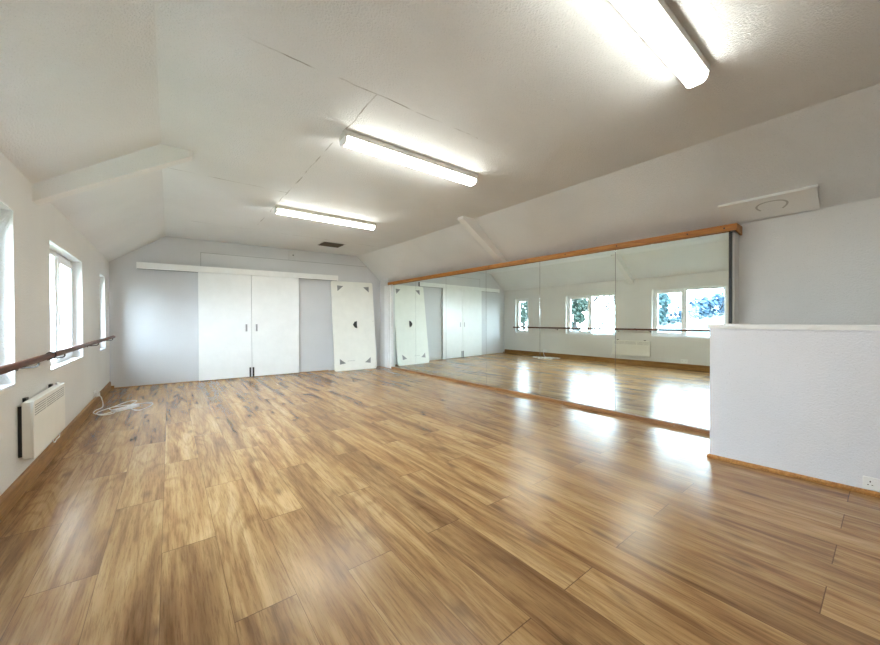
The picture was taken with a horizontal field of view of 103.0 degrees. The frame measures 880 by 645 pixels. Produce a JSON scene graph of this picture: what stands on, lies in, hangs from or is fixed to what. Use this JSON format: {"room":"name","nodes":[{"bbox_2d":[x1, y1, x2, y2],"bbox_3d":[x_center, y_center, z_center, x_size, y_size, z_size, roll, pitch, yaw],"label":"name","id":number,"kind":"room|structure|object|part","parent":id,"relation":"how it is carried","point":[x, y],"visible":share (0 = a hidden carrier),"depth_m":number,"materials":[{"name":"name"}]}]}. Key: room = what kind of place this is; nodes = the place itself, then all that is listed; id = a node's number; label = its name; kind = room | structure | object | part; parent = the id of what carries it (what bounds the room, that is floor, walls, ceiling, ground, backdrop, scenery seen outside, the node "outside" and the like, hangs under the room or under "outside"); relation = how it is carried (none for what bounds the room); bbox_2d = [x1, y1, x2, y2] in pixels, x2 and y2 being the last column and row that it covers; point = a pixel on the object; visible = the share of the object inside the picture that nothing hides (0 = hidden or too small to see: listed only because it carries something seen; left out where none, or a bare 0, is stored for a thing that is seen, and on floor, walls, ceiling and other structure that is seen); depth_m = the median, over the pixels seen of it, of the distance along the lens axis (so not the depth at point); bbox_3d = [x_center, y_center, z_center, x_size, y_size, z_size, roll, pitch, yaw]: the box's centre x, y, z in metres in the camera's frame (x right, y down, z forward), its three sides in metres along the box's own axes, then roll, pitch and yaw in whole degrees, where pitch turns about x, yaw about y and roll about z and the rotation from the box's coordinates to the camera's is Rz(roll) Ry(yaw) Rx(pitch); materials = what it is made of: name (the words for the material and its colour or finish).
{"room":"exercise studio","nodes":[
{"label":"exercise studio","id":0,"kind":"room"},
{"bbox_2d":[0,152,109,495],"bbox_3d":[-2.600,0.039,1.845,0.187,2.550,11.100,-1,1,-38],"label":"wall","id":1,"kind":"structure","parent":0,"point":[29,230],"depth_m":2.79,"materials":[{"name":"paint"}]},
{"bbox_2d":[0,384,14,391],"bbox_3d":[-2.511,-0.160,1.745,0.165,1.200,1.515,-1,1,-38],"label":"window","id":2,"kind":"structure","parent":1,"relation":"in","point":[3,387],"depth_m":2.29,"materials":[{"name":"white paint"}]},
{"bbox_2d":[17,382,64,459],"bbox_3d":[-3.205,0.805,2.850,0.080,0.531,1.042,-1,1,-38],"label":"heater","id":3,"kind":"object","parent":1,"relation":"attached to","point":[41,417],"visible":1,"depth_m":2.59,"materials":[{"name":"metal"}]},
{"bbox_2d":[35,398,45,414],"bbox_3d":[-2.958,0.622,2.593,0.002,0.074,0.276,-1,1,-38],"label":"grille","id":4,"kind":"object","parent":3,"relation":"attached to","point":[45,398],"depth_m":2.59,"materials":[{"name":"white metal"}]},
{"bbox_3d":[-3.151,0.756,2.833,0.012,0.405,0.950,-1,1,-38],"label":"panel","id":5,"kind":"part","parent":3,"relation":"part of","materials":[{"name":"metal"}]},
{"bbox_2d":[47,392,55,405],"bbox_3d":[-3.142,0.620,2.830,0.002,0.074,0.276,-1,1,-38],"label":"grille","id":6,"kind":"object","parent":3,"relation":"attached to","point":[55,392],"depth_m":2.83,"materials":[{"name":"white metal"}]},
{"bbox_2d":[0,382,110,521],"bbox_3d":[-2.541,1.145,1.947,0.017,0.137,10.980,-1,1,-38],"label":"baseboard","id":7,"kind":"structure","parent":1,"relation":"attached to","point":[15,491],"depth_m":2.83,"materials":[{"name":"brown wood"}]},
{"bbox_2d":[0,335,115,374],"bbox_3d":[-3.403,0.280,3.058,0.233,0.105,7.200,-1,1,-38],"label":"ballet barre","id":8,"kind":"object","parent":1,"relation":"attached to","point":[22,364],"visible":1,"depth_m":2.52,"materials":[{"name":"brown wood"}]},
{"bbox_3d":[-2.083,0.265,1.501,0.045,0.045,3.120,-1,1,-38],"label":"rail","id":9,"kind":"part","parent":8,"relation":"part of","materials":[{"name":"brown wood"}]},
{"bbox_3d":[-4.294,0.251,4.343,0.045,0.045,4.078,-1,1,-38],"label":"rail","id":10,"kind":"part","parent":8,"relation":"part of","materials":[{"name":"brown wood"}]},
{"bbox_2d":[50,249,82,371],"bbox_3d":[-4.009,-0.150,3.671,0.165,1.180,1.505,-1,1,-38],"label":"window","id":11,"kind":"structure","parent":1,"relation":"in","point":[57,261],"depth_m":3.73,"materials":[{"name":"white plastic"}]},
{"bbox_3d":[-4.047,-0.150,3.642,0.070,1.180,1.505,-1,1,-38],"label":"frame","id":12,"kind":"part","parent":11,"relation":"part of","materials":[{"name":"white plastic"}]},
{"bbox_3d":[-4.026,-0.086,3.731,0.039,0.160,0.024,-1,1,-38],"label":"handle","id":13,"kind":"part","parent":11,"relation":"part of","materials":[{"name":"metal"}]},
{"bbox_3d":[-4.261,-0.151,3.941,0.076,1.090,0.680,-1,1,-38],"label":"sash","id":14,"kind":"part","parent":11,"relation":"part of","materials":[{"name":"white plastic"}]},
{"bbox_3d":[-3.984,0.430,3.694,0.105,0.018,1.503,-1,1,-38],"label":"sill","id":15,"kind":"part","parent":11,"relation":"part of","materials":[{"name":"white paint"}]},
{"bbox_2d":[32,144,192,204],"bbox_3d":[-2.843,-1.284,3.082,1.090,0.740,0.130,-1,1,-38],"label":"beam","id":16,"kind":"structure","parent":1,"relation":"attached to","point":[160,156],"depth_m":3.02,"materials":[{"name":"paint"}]},
{"bbox_2d":[109,236,379,387],"bbox_3d":[-3.655,-0.330,8.006,6.400,3.200,0.250,0,1,-34],"label":"wall","id":17,"kind":"structure","parent":0,"point":[153,314],"depth_m":6.83,"materials":[{"name":"paint"}]},
{"bbox_2d":[111,370,327,388],"bbox_3d":[-4.325,1.152,7.401,3.910,0.050,0.016,0,1,-34],"label":"baseboard","id":18,"kind":"structure","parent":17,"relation":"attached to","point":[112,387],"depth_m":6.96,"materials":[{"name":"brown wood"}]},
{"bbox_2d":[198,272,251,380],"bbox_3d":[-4.444,0.072,7.265,0.937,2.186,0.046,0,1,-34],"label":"door","id":19,"kind":"structure","parent":17,"relation":"in","point":[224,300],"depth_m":7.24,"materials":[{"name":"wood"}]},
{"bbox_2d":[136,262,337,280],"bbox_3d":[-4.045,-1.068,7.505,3.740,0.122,0.080,0,1,-34],"label":"rail","id":20,"kind":"object","parent":17,"relation":"in","point":[139,265],"depth_m":7.25,"materials":[{"name":"metal"}]},
{"bbox_2d":[251,275,298,375],"bbox_3d":[-3.654,0.065,7.804,0.962,2.186,0.046,0,1,-34],"label":"door","id":21,"kind":"structure","parent":17,"relation":"in","point":[274,300],"depth_m":7.78,"materials":[{"name":"wood"}]},
{"bbox_2d":[200,252,365,281],"bbox_3d":[-3.360,-1.227,8.035,3.527,0.392,0.027,0,1,-34],"label":"panel","id":22,"kind":"object","parent":17,"relation":"attached to","point":[344,272],"visible":0.84,"depth_m":7.90,"materials":[{"name":"paint"}]},
{"bbox_2d":[288,250,294,259],"bbox_3d":[-3.389,-1.543,8.010,0.150,0.235,0.032,0,1,-34],"label":"plate","id":23,"kind":"object","parent":17,"relation":"attached to","point":[291,253],"visible":1,"depth_m":8.00,"materials":[{"name":"paint"}]},
{"bbox_2d":[0,366,879,644],"bbox_3d":[-0.479,1.294,3.618,5.850,0.200,11.100,-1,1,-38],"label":"floor","id":24,"kind":"structure","parent":0,"point":[380,505],"depth_m":2.06,"materials":[{"name":"brown wood"}]},
{"bbox_2d":[93,392,152,415],"bbox_3d":[-4.456,1.093,4.942,0.635,0.214,0.844,-1,1,-38],"label":"lead","id":25,"kind":"object","parent":24,"relation":"on","point":[130,406],"visible":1,"depth_m":4.85,"materials":[{"name":"white plastic"}]},
{"bbox_2d":[330,281,376,371],"bbox_3d":[-2.131,0.072,8.694,1.075,2.181,0.301,0,1,-34],"label":"tabletop","id":26,"kind":"object","parent":24,"relation":"on","point":[353,325],"visible":1,"depth_m":8.66,"materials":[{"name":"white wood"}]},
{"bbox_2d":[391,367,709,434],"bbox_3d":[0.868,1.148,6.188,0.036,0.044,6.720,-1,1,-38],"label":"baseboard","id":27,"kind":"structure","parent":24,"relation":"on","point":[655,421],"depth_m":4.80,"materials":[{"name":"brown wood"}]},
{"bbox_2d":[0,0,879,284],"bbox_3d":[-0.396,-1.215,3.606,6.199,1.173,11.200,-1,1,-38],"label":"ceiling","id":28,"kind":"structure","parent":0,"point":[575,133],"depth_m":2.65,"materials":[{"name":"paint"}]},
{"bbox_2d":[274,204,375,229],"bbox_3d":[-1.725,-1.608,5.433,1.550,0.104,0.144,-1,1,-38],"label":"fluorescent light","id":29,"kind":"object","parent":28,"relation":"attached to","point":[278,209],"visible":1,"depth_m":5.32,"materials":[{"name":"plastic"}]},
{"bbox_2d":[318,241,343,247],"bbox_3d":[-2.340,-1.675,7.536,0.490,0.024,0.440,-1,1,-38],"label":"ceiling vent","id":30,"kind":"object","parent":28,"relation":"in","point":[328,244],"visible":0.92,"depth_m":7.50,"materials":[{"name":"grey metal"}]},
{"bbox_2d":[339,129,477,186],"bbox_3d":[-0.233,-1.598,3.503,1.550,0.104,0.144,-1,1,-38],"label":"fluorescent light","id":31,"kind":"object","parent":28,"relation":"attached to","point":[347,138],"visible":1,"depth_m":3.35,"materials":[{"name":"plastic"}]},
{"bbox_2d":[610,0,709,88],"bbox_3d":[1.070,-1.590,1.818,1.550,0.104,0.144,-1,1,-38],"label":"fluorescent light","id":32,"kind":"object","parent":28,"relation":"attached to","point":[653,20],"visible":1,"depth_m":1.92,"materials":[{"name":"plastic"}]},
{"bbox_2d":[718,184,819,224],"bbox_3d":[3.139,-1.117,3.373,0.209,0.174,0.705,-1,1,-38],"label":"hatch","id":33,"kind":"object","parent":28,"relation":"attached to","point":[804,198],"visible":1,"depth_m":3.33,"materials":[{"name":"paint"}]},
{"bbox_2d":[380,232,738,429],"bbox_3d":[0.713,-0.028,6.545,0.306,2.390,7.515,-1,1,-38],"label":"wall","id":34,"kind":"structure","parent":0,"point":[735,237],"depth_m":3.65,"materials":[{"name":"paint"}]},
{"bbox_2d":[384,285,388,367],"bbox_3d":[-1.372,0.105,8.988,0.018,2.100,0.190,-1,1,-38],"label":"trim","id":35,"kind":"structure","parent":34,"relation":"attached to","point":[386,288],"depth_m":8.97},
{"bbox_2d":[389,285,390,367],"bbox_3d":[-1.257,0.106,8.843,0.018,2.100,0.070,-1,1,-38],"label":"trim","id":36,"kind":"structure","parent":34,"relation":"attached to","point":[389,285],"depth_m":8.84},
{"bbox_2d":[393,281,415,370],"bbox_3d":[-0.864,0.075,8.441,0.020,2.075,1.028,-1,1,-38],"label":"mirror","id":37,"kind":"object","parent":34,"relation":"attached to","point":[404,294],"visible":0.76,"depth_m":8.40,"materials":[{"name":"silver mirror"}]},
{"bbox_2d":[416,276,445,376],"bbox_3d":[-0.208,0.080,7.593,0.020,2.075,1.112,-1,1,-38],"label":"mirror","id":38,"kind":"object","parent":34,"relation":"attached to","point":[430,293],"visible":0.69,"depth_m":7.55,"materials":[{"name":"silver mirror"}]},
{"bbox_2d":[446,270,485,384],"bbox_3d":[0.483,0.084,6.709,0.021,2.075,1.126,-1,1,-38],"label":"mirror","id":39,"kind":"object","parent":34,"relation":"attached to","point":[465,292],"visible":0.84,"depth_m":6.67,"materials":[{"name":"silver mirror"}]},
{"bbox_2d":[458,216,506,263],"bbox_3d":[0.749,-1.315,5.858,1.070,0.745,0.130,-1,1,-38],"label":"beam","id":40,"kind":"structure","parent":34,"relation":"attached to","point":[471,225],"depth_m":5.75,"materials":[{"name":"paint"}]},
{"bbox_2d":[486,261,539,395],"bbox_3d":[1.186,0.089,5.820,0.021,2.075,1.136,-1,1,-38],"label":"mirror","id":41,"kind":"object","parent":34,"relation":"attached to","point":[512,292],"visible":0.99,"depth_m":5.76,"materials":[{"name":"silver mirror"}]},
{"bbox_2d":[388,223,741,284],"bbox_3d":[0.899,-0.962,6.269,0.224,0.092,6.915,-1,1,-38],"label":"rail","id":42,"kind":"object","parent":34,"relation":"attached to","point":[735,226],"visible":1,"depth_m":4.54,"materials":[{"name":"brown wood"}]},
{"bbox_2d":[540,249,615,410],"bbox_3d":[1.893,0.094,4.926,0.021,2.075,1.138,-1,1,-38],"label":"mirror","id":43,"kind":"object","parent":34,"relation":"attached to","point":[578,292],"visible":0.89,"depth_m":4.86,"materials":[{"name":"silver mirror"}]},
{"bbox_2d":[615,231,731,429],"bbox_3d":[2.612,0.098,4.022,0.033,2.075,1.164,-1,1,-38],"label":"mirror","id":44,"kind":"object","parent":34,"relation":"attached to","point":[668,293],"visible":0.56,"depth_m":3.99,"materials":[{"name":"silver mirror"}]},
{"bbox_2d":[710,328,879,491],"bbox_3d":[3.784,0.724,2.034,0.936,1.337,3.384,-1,1,-38],"label":"wall","id":45,"kind":"structure","parent":0,"point":[803,402],"depth_m":2.67,"materials":[{"name":"paint"}]},
{"bbox_2d":[706,453,879,497],"bbox_3d":[3.669,1.178,1.959,0.695,0.030,3.402,-1,1,-38],"label":"baseboard","id":46,"kind":"structure","parent":45,"relation":"attached to","point":[786,473],"depth_m":2.67,"materials":[{"name":"brown wood"}]},
{"bbox_2d":[708,324,879,330],"bbox_3d":[3.678,0.038,1.956,0.708,0.036,3.396,-1,1,-38],"label":"trim","id":47,"kind":"structure","parent":45,"relation":"on","point":[719,326],"depth_m":2.67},
{"bbox_2d":[863,476,879,491],"bbox_3d":[2.999,1.112,2.390,0.016,0.086,0.146,-1,1,-42],"label":"double socket","id":48,"kind":"object","parent":45,"relation":"attached to","point":[870,483],"visible":1,"depth_m":2.41,"materials":[{"name":"white plastic"}]},
{"bbox_2d":[731,197,879,324],"bbox_3d":[1.912,0.847,5.401,0.380,4.250,11.200,-1,1,-38],"label":"wall","id":49,"kind":"structure","parent":0,"point":[819,266],"depth_m":3.22,"materials":[{"name":"paint"}]}
]}

